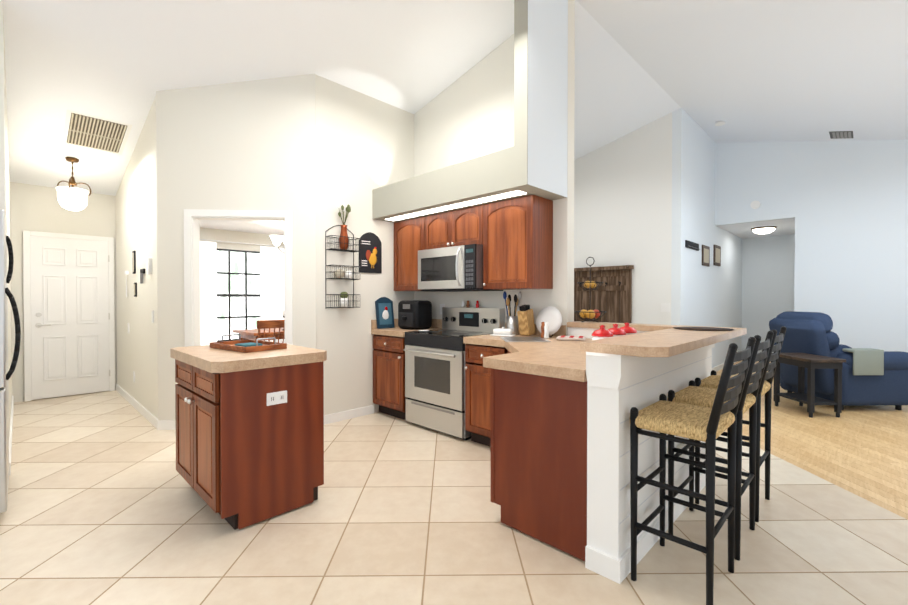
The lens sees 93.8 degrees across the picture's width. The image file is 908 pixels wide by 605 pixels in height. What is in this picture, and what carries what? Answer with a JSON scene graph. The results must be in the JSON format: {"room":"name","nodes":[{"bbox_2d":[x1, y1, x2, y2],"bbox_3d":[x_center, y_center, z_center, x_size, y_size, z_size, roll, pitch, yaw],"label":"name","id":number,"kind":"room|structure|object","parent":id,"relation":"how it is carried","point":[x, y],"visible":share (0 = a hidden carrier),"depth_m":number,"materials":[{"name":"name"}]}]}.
{"room":"kitchen","nodes":[
{"label":"kitchen","id":0,"kind":"room"},
{"bbox_2d":[0,0,13,475],"bbox_3d":[-4.622,-0.449,3.679,3.040,3.350,1.083,1,1,44],"label":"wall","id":1,"kind":"structure","parent":0,"point":[4,180],"depth_m":3.23,"materials":[{"name":"white paint"}]},
{"bbox_2d":[115,96,157,428],"bbox_3d":[-3.700,-0.404,4.990,2.530,3.235,0.133,1,1,44],"label":"wall","id":2,"kind":"structure","parent":0,"point":[136,231],"depth_m":4.71,"materials":[{"name":"white paint"}]},
{"bbox_2d":[124,251,153,381],"bbox_3d":[-3.504,0.168,4.709,1.457,1.517,0.030,1,1,44],"label":"wall decorations","id":3,"kind":"object","parent":2,"relation":"attached to","point":[148,265],"depth_m":4.80,"materials":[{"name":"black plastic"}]},
{"bbox_2d":[10,182,283,401],"bbox_3d":[-4.135,-0.134,6.445,0.120,2.666,5.720,1,1,44],"label":"wall","id":4,"kind":"structure","parent":0,"point":[37,208],"depth_m":5.38,"materials":[{"name":"white paint"}]},
{"bbox_2d":[23,230,114,401],"bbox_3d":[-4.927,0.164,5.475,0.059,2.090,0.870,1,1,44],"label":"front door","id":5,"kind":"structure","parent":4,"relation":"in","point":[69,321],"depth_m":5.46,"materials":[{"name":"white wood"}]},
{"bbox_2d":[216,248,260,341],"bbox_3d":[-3.516,-0.100,6.925,0.052,1.510,0.890,1,1,44],"label":"window","id":6,"kind":"structure","parent":4,"relation":"in","point":[237,265],"depth_m":6.93,"materials":[{"name":"glass"}]},
{"bbox_2d":[200,239,284,345],"bbox_3d":[-3.474,0.094,6.907,0.024,2.142,1.800,1,1,44],"label":"curtains","id":7,"kind":"object","parent":6,"relation":"hanging from","point":[272,282],"visible":0.31,"depth_m":7.03,"materials":[{"name":"white fabric"}]},
{"bbox_2d":[156,74,315,429],"bbox_3d":[-2.101,-0.508,4.172,1.487,3.458,0.150,0,1,-4],"label":"wall","id":8,"kind":"structure","parent":0,"point":[244,150],"depth_m":4.10,"materials":[{"name":"white paint"}]},
{"bbox_2d":[200,220,283,235],"bbox_3d":[-2.155,-1.181,5.951,3.390,0.050,3.410,1,1,44],"label":"ceiling","id":9,"kind":"structure","parent":0,"point":[269,227],"depth_m":6.49,"materials":[{"name":"paint"}]},
{"bbox_2d":[270,235,283,252],"bbox_3d":[-2.303,-0.924,6.315,0.797,0.471,0.815,1,1,44],"label":"chandelier","id":10,"kind":"object","parent":9,"relation":"hanging from","point":[276,240],"visible":0.17,"depth_m":6.08,"materials":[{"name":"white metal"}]},
{"bbox_2d":[316,75,413,424],"bbox_3d":[0.136,-0.522,5.784,0.133,3.456,4.400,1,1,44],"label":"wall","id":11,"kind":"structure","parent":0,"point":[364,145],"depth_m":4.47,"materials":[{"name":"white paint"}]},
{"bbox_2d":[325,225,359,307],"bbox_3d":[-1.128,-0.367,4.322,0.128,0.853,0.327,1,1,44],"label":"wire wall shelf","id":12,"kind":"object","parent":11,"relation":"attached to","point":[344,266],"visible":0.96,"depth_m":4.29,"materials":[{"name":"grey metal"}]},
{"bbox_2d":[335,269,351,306],"bbox_3d":[-1.123,-0.148,4.328,0.100,0.385,0.192,1,1,44],"label":"potted plants","id":13,"kind":"object","parent":12,"relation":"on","point":[337,273],"visible":0.79,"depth_m":4.30,"materials":[{"name":"white ceramic"}]},
{"bbox_2d":[336,203,350,249],"bbox_3d":[-1.123,-0.778,4.320,0.101,0.485,0.176,1,1,44],"label":"vase","id":14,"kind":"object","parent":12,"relation":"on","point":[344,230],"visible":0.94,"depth_m":4.30,"materials":[{"name":"orange ceramic"}]},
{"bbox_2d":[359,232,381,272],"bbox_3d":[-0.908,-0.543,4.622,0.021,0.440,0.290,1,1,44],"label":"plaque","id":15,"kind":"object","parent":11,"relation":"attached to","point":[370,252],"visible":1,"depth_m":4.62,"materials":[{"name":"black wood"}]},
{"bbox_2d":[0,390,907,604],"bbox_3d":[-1.341,1.254,3.909,7.720,0.060,9.170,1,1,44],"label":"floor","id":16,"kind":"structure","parent":0,"point":[107,504],"depth_m":2.23,"materials":[{"name":"beige tile"}]},
{"bbox_2d":[0,209,20,512],"bbox_3d":[-3.086,0.358,2.425,0.880,1.760,0.859,1,1,44],"label":"refrigerator","id":17,"kind":"object","parent":16,"relation":"on","point":[5,295],"visible":1,"depth_m":2.38,"materials":[{"name":"silver metal"}]},
{"bbox_2d":[170,341,326,529],"bbox_3d":[-1.345,0.769,2.747,0.940,0.931,0.674,1,1,44],"label":"kitchen island","id":18,"kind":"object","parent":16,"relation":"on","point":[249,438],"visible":1,"depth_m":2.43,"materials":[{"name":"brown wood"}]},
{"bbox_2d":[210,334,286,352],"bbox_3d":[-1.365,0.262,2.814,0.460,0.080,0.280,0,1,36],"label":"tray","id":19,"kind":"object","parent":18,"relation":"on","point":[247,346],"visible":1,"depth_m":2.75,"materials":[{"name":"brown wood"}]},
{"bbox_2d":[233,328,284,340],"bbox_3d":[-2.768,0.815,6.882,0.880,0.760,1.240,1,1,44],"label":"dining table","id":20,"kind":"object","parent":16,"relation":"on","point":[252,334],"visible":0.35,"depth_m":6.44,"materials":[{"name":"brown wood"}]},
{"bbox_2d":[257,320,284,342],"bbox_3d":[-2.588,0.720,5.923,0.495,0.972,0.480,1,1,44],"label":"dining chair","id":21,"kind":"object","parent":16,"relation":"on","point":[265,324],"visible":0.25,"depth_m":5.71,"materials":[{"name":"brown wood"}]},
{"bbox_2d":[371,319,441,419],"bbox_3d":[-0.505,0.703,4.666,0.547,1.028,0.646,1,1,44],"label":"base cabinet","id":22,"kind":"object","parent":16,"relation":"on","point":[389,397],"visible":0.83,"depth_m":4.46,"materials":[{"name":"brown wood"}]},
{"bbox_2d":[375,297,394,328],"bbox_3d":[-0.770,0.112,4.732,0.058,0.349,0.230,1,1,44],"label":"framed picture","id":23,"kind":"object","parent":22,"relation":"on","point":[384,312],"visible":0.96,"depth_m":4.72,"materials":[{"name":"blue wood"}]},
{"bbox_2d":[398,300,431,328],"bbox_3d":[-0.443,0.132,4.647,0.327,0.310,0.355,1,1,44],"label":"air fryer","id":24,"kind":"object","parent":22,"relation":"on","point":[414,314],"visible":1,"depth_m":4.54,"materials":[{"name":"black paint"}]},
{"bbox_2d":[404,307,504,439],"bbox_3d":[-0.019,0.639,4.178,0.790,1.165,0.662,1,1,44],"label":"range oven","id":25,"kind":"object","parent":16,"relation":"on","point":[435,362],"visible":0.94,"depth_m":4.02,"materials":[{"name":"silver metal"}]},
{"bbox_2d":[461,300,478,307],"bbox_3d":[0.167,0.015,4.383,0.238,0.075,0.040,1,1,44],"label":"figurine","id":26,"kind":"object","parent":25,"relation":"on","point":[468,304],"visible":1,"depth_m":4.39,"materials":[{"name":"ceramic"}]},
{"bbox_2d":[464,355,486,445],"bbox_3d":[0.619,0.794,3.264,0.599,0.872,1.086,1,1,44],"label":"base cabinet","id":27,"kind":"object","parent":16,"relation":"on","point":[475,373],"depth_m":3.61,"materials":[{"name":"brown wood"}]},
{"bbox_2d":[463,335,530,342],"bbox_3d":[0.457,0.325,3.746,0.451,0.056,0.617,1,1,44],"label":"countertop","id":28,"kind":"structure","parent":27,"relation":"on","point":[480,338],"depth_m":3.62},
{"bbox_2d":[490,327,514,336],"bbox_3d":[0.433,0.255,3.756,0.200,0.082,0.120,0,1,24],"label":"butter dish","id":29,"kind":"object","parent":28,"relation":"on","point":[504,332],"visible":1,"depth_m":3.72,"materials":[{"name":"white ceramic"}]},
{"bbox_2d":[503,291,521,334],"bbox_3d":[0.537,0.095,3.904,0.142,0.399,0.191,1,1,44],"label":"utensil crock","id":30,"kind":"object","parent":28,"relation":"on","point":[511,322],"visible":0.85,"depth_m":3.86,"materials":[{"name":"silver metal"}]},
{"bbox_2d":[517,305,534,335],"bbox_3d":[0.643,0.155,3.770,0.100,0.272,0.150,1,1,44],"label":"knife block","id":31,"kind":"object","parent":28,"relation":"on","point":[526,320],"visible":1,"depth_m":3.73,"materials":[{"name":"brown wood"}]},
{"bbox_2d":[487,367,586,561],"bbox_3d":[0.920,0.799,2.723,0.587,0.872,1.441,1,1,44],"label":"base cabinet","id":32,"kind":"object","parent":16,"relation":"on","point":[526,412],"depth_m":2.18,"materials":[{"name":"brown wood"}]},
{"bbox_2d":[465,335,586,354],"bbox_3d":[0.623,0.330,3.235,0.500,0.056,1.116,1,1,44],"label":"countertop","id":33,"kind":"structure","parent":32,"relation":"on","point":[500,347],"depth_m":3.40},
{"bbox_2d":[500,337,550,341],"bbox_3d":[0.564,0.296,3.433,0.340,0.005,0.400,0,1,-1],"label":"sink","id":34,"kind":"object","parent":33,"relation":"in","point":[522,339],"visible":1,"depth_m":3.38,"materials":[{"name":"silver metal"}]},
{"bbox_2d":[541,322,548,338],"bbox_3d":[0.761,0.230,3.555,0.044,0.135,0.101,0,1,-15],"label":"salt","id":35,"kind":"object","parent":33,"relation":"on","point":[544,330],"visible":0.98,"depth_m":3.52,"materials":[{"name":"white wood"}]},
{"bbox_2d":[536,306,561,336],"bbox_3d":[0.819,0.163,3.665,0.256,0.262,0.076,1,1,44],"label":"plate","id":36,"kind":"object","parent":33,"relation":"on","point":[551,316],"visible":0.81,"depth_m":3.66,"materials":[{"name":"white ceramic"}]},
{"bbox_2d":[556,335,585,340],"bbox_3d":[0.939,0.286,3.402,0.220,0.027,0.160,0,1,19],"label":"dish towel","id":37,"kind":"object","parent":33,"relation":"on","point":[572,338],"visible":0.98,"depth_m":3.34,"materials":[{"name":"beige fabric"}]},
{"bbox_2d":[483,339,591,382],"bbox_3d":[0.899,0.335,2.718,0.617,0.056,1.472,1,1,44],"label":"countertop","id":38,"kind":"structure","parent":32,"relation":"on","point":[565,361],"depth_m":2.28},
{"bbox_2d":[592,325,612,339],"bbox_3d":[0.808,0.216,2.314,0.110,0.188,0.112,1,1,44],"label":"canister","id":39,"kind":"object","parent":38,"relation":"on","point":[602,332],"visible":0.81,"depth_m":2.28,"materials":[{"name":"red ceramic"}]},
{"bbox_2d":[608,324,625,336],"bbox_3d":[0.927,0.214,2.436,0.110,0.188,0.112,1,1,44],"label":"canister","id":40,"kind":"object","parent":38,"relation":"on","point":[615,330],"visible":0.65,"depth_m":2.40,"materials":[{"name":"red ceramic"}]},
{"bbox_2d":[620,323,636,334],"bbox_3d":[1.039,0.213,2.551,0.110,0.188,0.112,1,1,44],"label":"canister","id":41,"kind":"object","parent":38,"relation":"on","point":[627,329],"visible":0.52,"depth_m":2.51,"materials":[{"name":"red ceramic"}]},
{"bbox_2d":[574,265,633,322],"bbox_3d":[2.176,0.321,6.563,1.020,1.755,0.420,1,1,44],"label":"hutch","id":42,"kind":"object","parent":16,"relation":"on","point":[611,295],"visible":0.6,"depth_m":6.60,"materials":[{"name":"brown wood"}]},
{"bbox_2d":[567,321,746,583],"bbox_3d":[0.977,0.706,2.765,1.261,1.058,1.665,1,1,44],"label":"breakfast bar","id":43,"kind":"object","parent":16,"relation":"on","point":[645,365],"visible":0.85,"depth_m":1.98,"materials":[{"name":"white paint"}]},
{"bbox_2d":[574,257,605,321],"bbox_3d":[1.149,-0.110,3.585,0.261,0.551,0.268,1,1,44],"label":"fruit stand","id":44,"kind":"object","parent":43,"relation":"on","point":[589,320],"visible":0.85,"depth_m":3.55,"materials":[{"name":"black metal"}]},
{"bbox_2d":[579,281,599,318],"bbox_3d":[1.139,-0.024,3.595,0.158,0.319,0.171,1,1,44],"label":"fruit","id":45,"kind":"object","parent":44,"relation":"in","point":[590,315],"visible":0.94,"depth_m":3.57,"materials":[{"name":"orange food"}]},
{"bbox_2d":[673,327,733,330],"bbox_3d":[1.640,0.172,2.802,0.350,0.005,0.350,1,1,44],"label":"placemat","id":46,"kind":"object","parent":43,"relation":"on","point":[705,328],"visible":1,"depth_m":2.78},
{"bbox_2d":[630,337,755,604],"bbox_3d":[1.067,0.698,1.907,0.414,1.090,0.405,1,1,44],"label":"bar stool","id":47,"kind":"object","parent":16,"relation":"on","point":[663,417],"visible":1,"depth_m":1.85,"materials":[{"name":"black paint"}]},
{"bbox_2d":[667,331,773,560],"bbox_3d":[1.416,0.695,2.265,0.414,1.090,0.405,1,1,44],"label":"bar stool","id":48,"kind":"object","parent":16,"relation":"on","point":[691,394],"visible":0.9,"depth_m":2.24,"materials":[{"name":"black paint"}]},
{"bbox_2d":[695,326,786,521],"bbox_3d":[1.758,0.691,2.615,0.414,1.090,0.405,1,1,44],"label":"bar stool","id":49,"kind":"object","parent":16,"relation":"on","point":[713,380],"visible":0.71,"depth_m":2.59,"materials":[{"name":"black paint"}]},
{"bbox_2d":[2,0,907,238],"bbox_3d":[1.470,-1.996,3.953,11.600,1.479,13.440,1,1,44],"label":"ceiling","id":50,"kind":"structure","parent":0,"point":[776,70],"depth_m":4.00,"materials":[{"name":"paint"}]},
{"bbox_2d":[56,157,90,210],"bbox_3d":[-4.345,-1.350,4.862,0.312,0.589,0.308,1,1,44],"label":"pendant light","id":51,"kind":"object","parent":50,"relation":"hanging from","point":[72,198],"visible":1,"depth_m":4.80,"materials":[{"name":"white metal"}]},
{"bbox_2d":[62,110,131,154],"bbox_3d":[-3.795,-1.785,4.513,0.680,0.155,0.510,1,1,44],"label":"ceiling vent","id":52,"kind":"object","parent":50,"relation":"in","point":[92,132],"visible":1,"depth_m":4.49,"materials":[{"name":"white metal"}]},
{"bbox_2d":[715,121,724,125],"bbox_3d":[3.881,-2.615,6.191,0.130,0.035,0.130,1,1,44],"label":"smoke detector","id":53,"kind":"object","parent":50,"relation":"attached to","point":[719,123],"visible":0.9,"depth_m":6.16,"materials":[{"name":"white plastic"}]},
{"bbox_2d":[751,226,776,233],"bbox_3d":[5.441,-1.256,7.462,0.370,0.110,0.370,1,1,44],"label":"hallway ceiling light","id":54,"kind":"object","parent":50,"relation":"attached to","point":[764,230],"visible":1,"depth_m":7.36,"materials":[{"name":"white glass"}]},
{"bbox_2d":[829,131,852,138],"bbox_3d":[5.362,-2.320,5.880,0.240,0.058,0.360,1,1,44],"label":"ceiling vent","id":55,"kind":"object","parent":50,"relation":"in","point":[840,134],"visible":0.9,"depth_m":5.86,"materials":[{"name":"grey metal"}]},
{"bbox_2d":[372,0,567,222],"bbox_3d":[0.042,-1.795,4.143,2.027,1.773,0.597,1,1,44],"label":"soffit","id":56,"kind":"structure","parent":0,"point":[532,160],"depth_m":3.47,"materials":[{"name":"grey paint"}]},
{"bbox_2d":[385,191,526,220],"bbox_3d":[-0.077,-0.904,4.074,1.770,0.005,0.120,1,1,44],"label":"panel","id":57,"kind":"object","parent":56,"relation":"attached to","point":[483,200],"visible":0.93,"depth_m":3.94,"materials":[{"name":"white plastic"}]},
{"bbox_2d":[414,0,574,335],"bbox_3d":[0.292,-0.734,4.412,2.030,3.906,0.117,1,1,44],"label":"wall","id":58,"kind":"structure","parent":0,"point":[468,115],"depth_m":4.25,"materials":[{"name":"white paint"}]},
{"bbox_2d":[394,217,424,290],"bbox_3d":[-0.402,-0.519,4.757,0.533,0.780,0.356,1,1,44],"label":"upper cabinet","id":59,"kind":"object","parent":58,"relation":"attached to","point":[409,239],"visible":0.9,"depth_m":4.67,"materials":[{"name":"brown wood"}]},
{"bbox_2d":[440,304,444,314],"bbox_3d":[-0.132,0.076,4.744,0.070,0.120,0.006,1,1,44],"label":"electrical outlet plate","id":60,"kind":"object","parent":58,"relation":"attached to","point":[442,305],"visible":0.64,"depth_m":4.75,"materials":[{"name":"white plastic"}]},
{"bbox_2d":[425,205,482,249],"bbox_3d":[0.077,-0.722,4.288,0.795,0.365,0.356,1,1,44],"label":"upper cabinet","id":61,"kind":"object","parent":58,"relation":"attached to","point":[460,227],"visible":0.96,"depth_m":4.16,"materials":[{"name":"brown wood"}]},
{"bbox_2d":[418,244,502,291],"bbox_3d":[0.033,-0.325,4.246,0.785,0.420,0.483,1,1,44],"label":"over-the-range microwave","id":62,"kind":"object","parent":61,"relation":"attached to","point":[453,269],"visible":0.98,"depth_m":4.05,"materials":[{"name":"silver metal"}]},
{"bbox_2d":[483,195,552,289],"bbox_3d":[0.557,-0.510,3.821,0.543,0.780,0.356,1,1,44],"label":"upper cabinet","id":63,"kind":"object","parent":58,"relation":"attached to","point":[517,243],"visible":1,"depth_m":3.68,"materials":[{"name":"brown wood"}]},
{"bbox_2d":[505,323,565,334],"bbox_3d":[0.733,0.246,3.892,0.641,0.100,0.020,1,1,44],"label":"backsplash","id":64,"kind":"structure","parent":58,"relation":"attached to","point":[562,330],"depth_m":3.71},
{"bbox_2d":[574,112,671,324],"bbox_3d":[2.427,-0.745,6.695,2.140,3.883,0.133,1,1,44],"label":"wall","id":65,"kind":"structure","parent":0,"point":[623,200],"depth_m":6.35,"materials":[{"name":"white paint"}]},
{"bbox_2d":[671,108,741,371],"bbox_3d":[4.566,-0.764,7.433,0.133,3.908,4.150,1,1,44],"label":"wall","id":66,"kind":"structure","parent":0,"point":[702,295],"depth_m":6.55,"materials":[{"name":"white paint"}]},
{"bbox_2d":[685,240,720,266],"bbox_3d":[3.991,-0.777,6.728,0.053,0.387,1.950,1,1,44],"label":"frames","id":67,"kind":"object","parent":66,"relation":"attached to","point":[706,254],"visible":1,"depth_m":6.81,"materials":[{"name":"grey"}]},
{"bbox_2d":[742,234,794,352],"bbox_3d":[6.435,-0.120,8.431,1.185,2.600,0.120,1,1,44],"label":"wall","id":68,"kind":"structure","parent":0,"point":[768,272],"depth_m":8.53,"materials":[{"name":"white paint"}]},
{"bbox_2d":[715,140,907,351],"bbox_3d":[6.558,-0.743,5.224,5.830,3.908,0.133,1,1,44],"label":"wall","id":69,"kind":"structure","parent":0,"point":[844,204],"depth_m":6.12,"materials":[{"name":"white paint"}]},
{"bbox_2d":[750,201,760,208],"bbox_3d":[4.828,-1.565,6.803,0.130,0.130,0.035,1,1,44],"label":"smoke detector","id":70,"kind":"object","parent":69,"relation":"attached to","point":[755,204],"visible":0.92,"depth_m":6.79,"materials":[{"name":"white plastic"}]},
{"bbox_2d":[716,360,907,519],"bbox_3d":[3.491,1.271,2.097,5.830,0.060,13.320,1,1,44],"label":"floor","id":71,"kind":"structure","parent":0,"point":[861,451],"depth_m":3.67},
{"bbox_2d":[772,353,845,417],"bbox_3d":[3.928,0.906,4.741,0.380,0.620,0.560,0,1,-1],"label":"side table","id":72,"kind":"object","parent":71,"relation":"on","point":[811,363],"visible":0.94,"depth_m":4.53,"materials":[{"name":"grey"}]},
{"bbox_2d":[769,311,907,409],"bbox_3d":[4.606,0.662,5.164,1.115,1.099,1.000,0,1,-1],"label":"recliner","id":73,"kind":"object","parent":71,"relation":"on","point":[810,333],"visible":0.75,"depth_m":4.81,"materials":[{"name":"blue fabric"}]},
{"bbox_2d":[842,348,883,374],"bbox_3d":[4.534,0.656,4.714,0.330,0.280,0.149,0,1,-1],"label":"throw blanket","id":74,"kind":"object","parent":73,"relation":"on","point":[868,361],"visible":1,"depth_m":4.64,"materials":[{"name":"grey fabric"}]}
]}

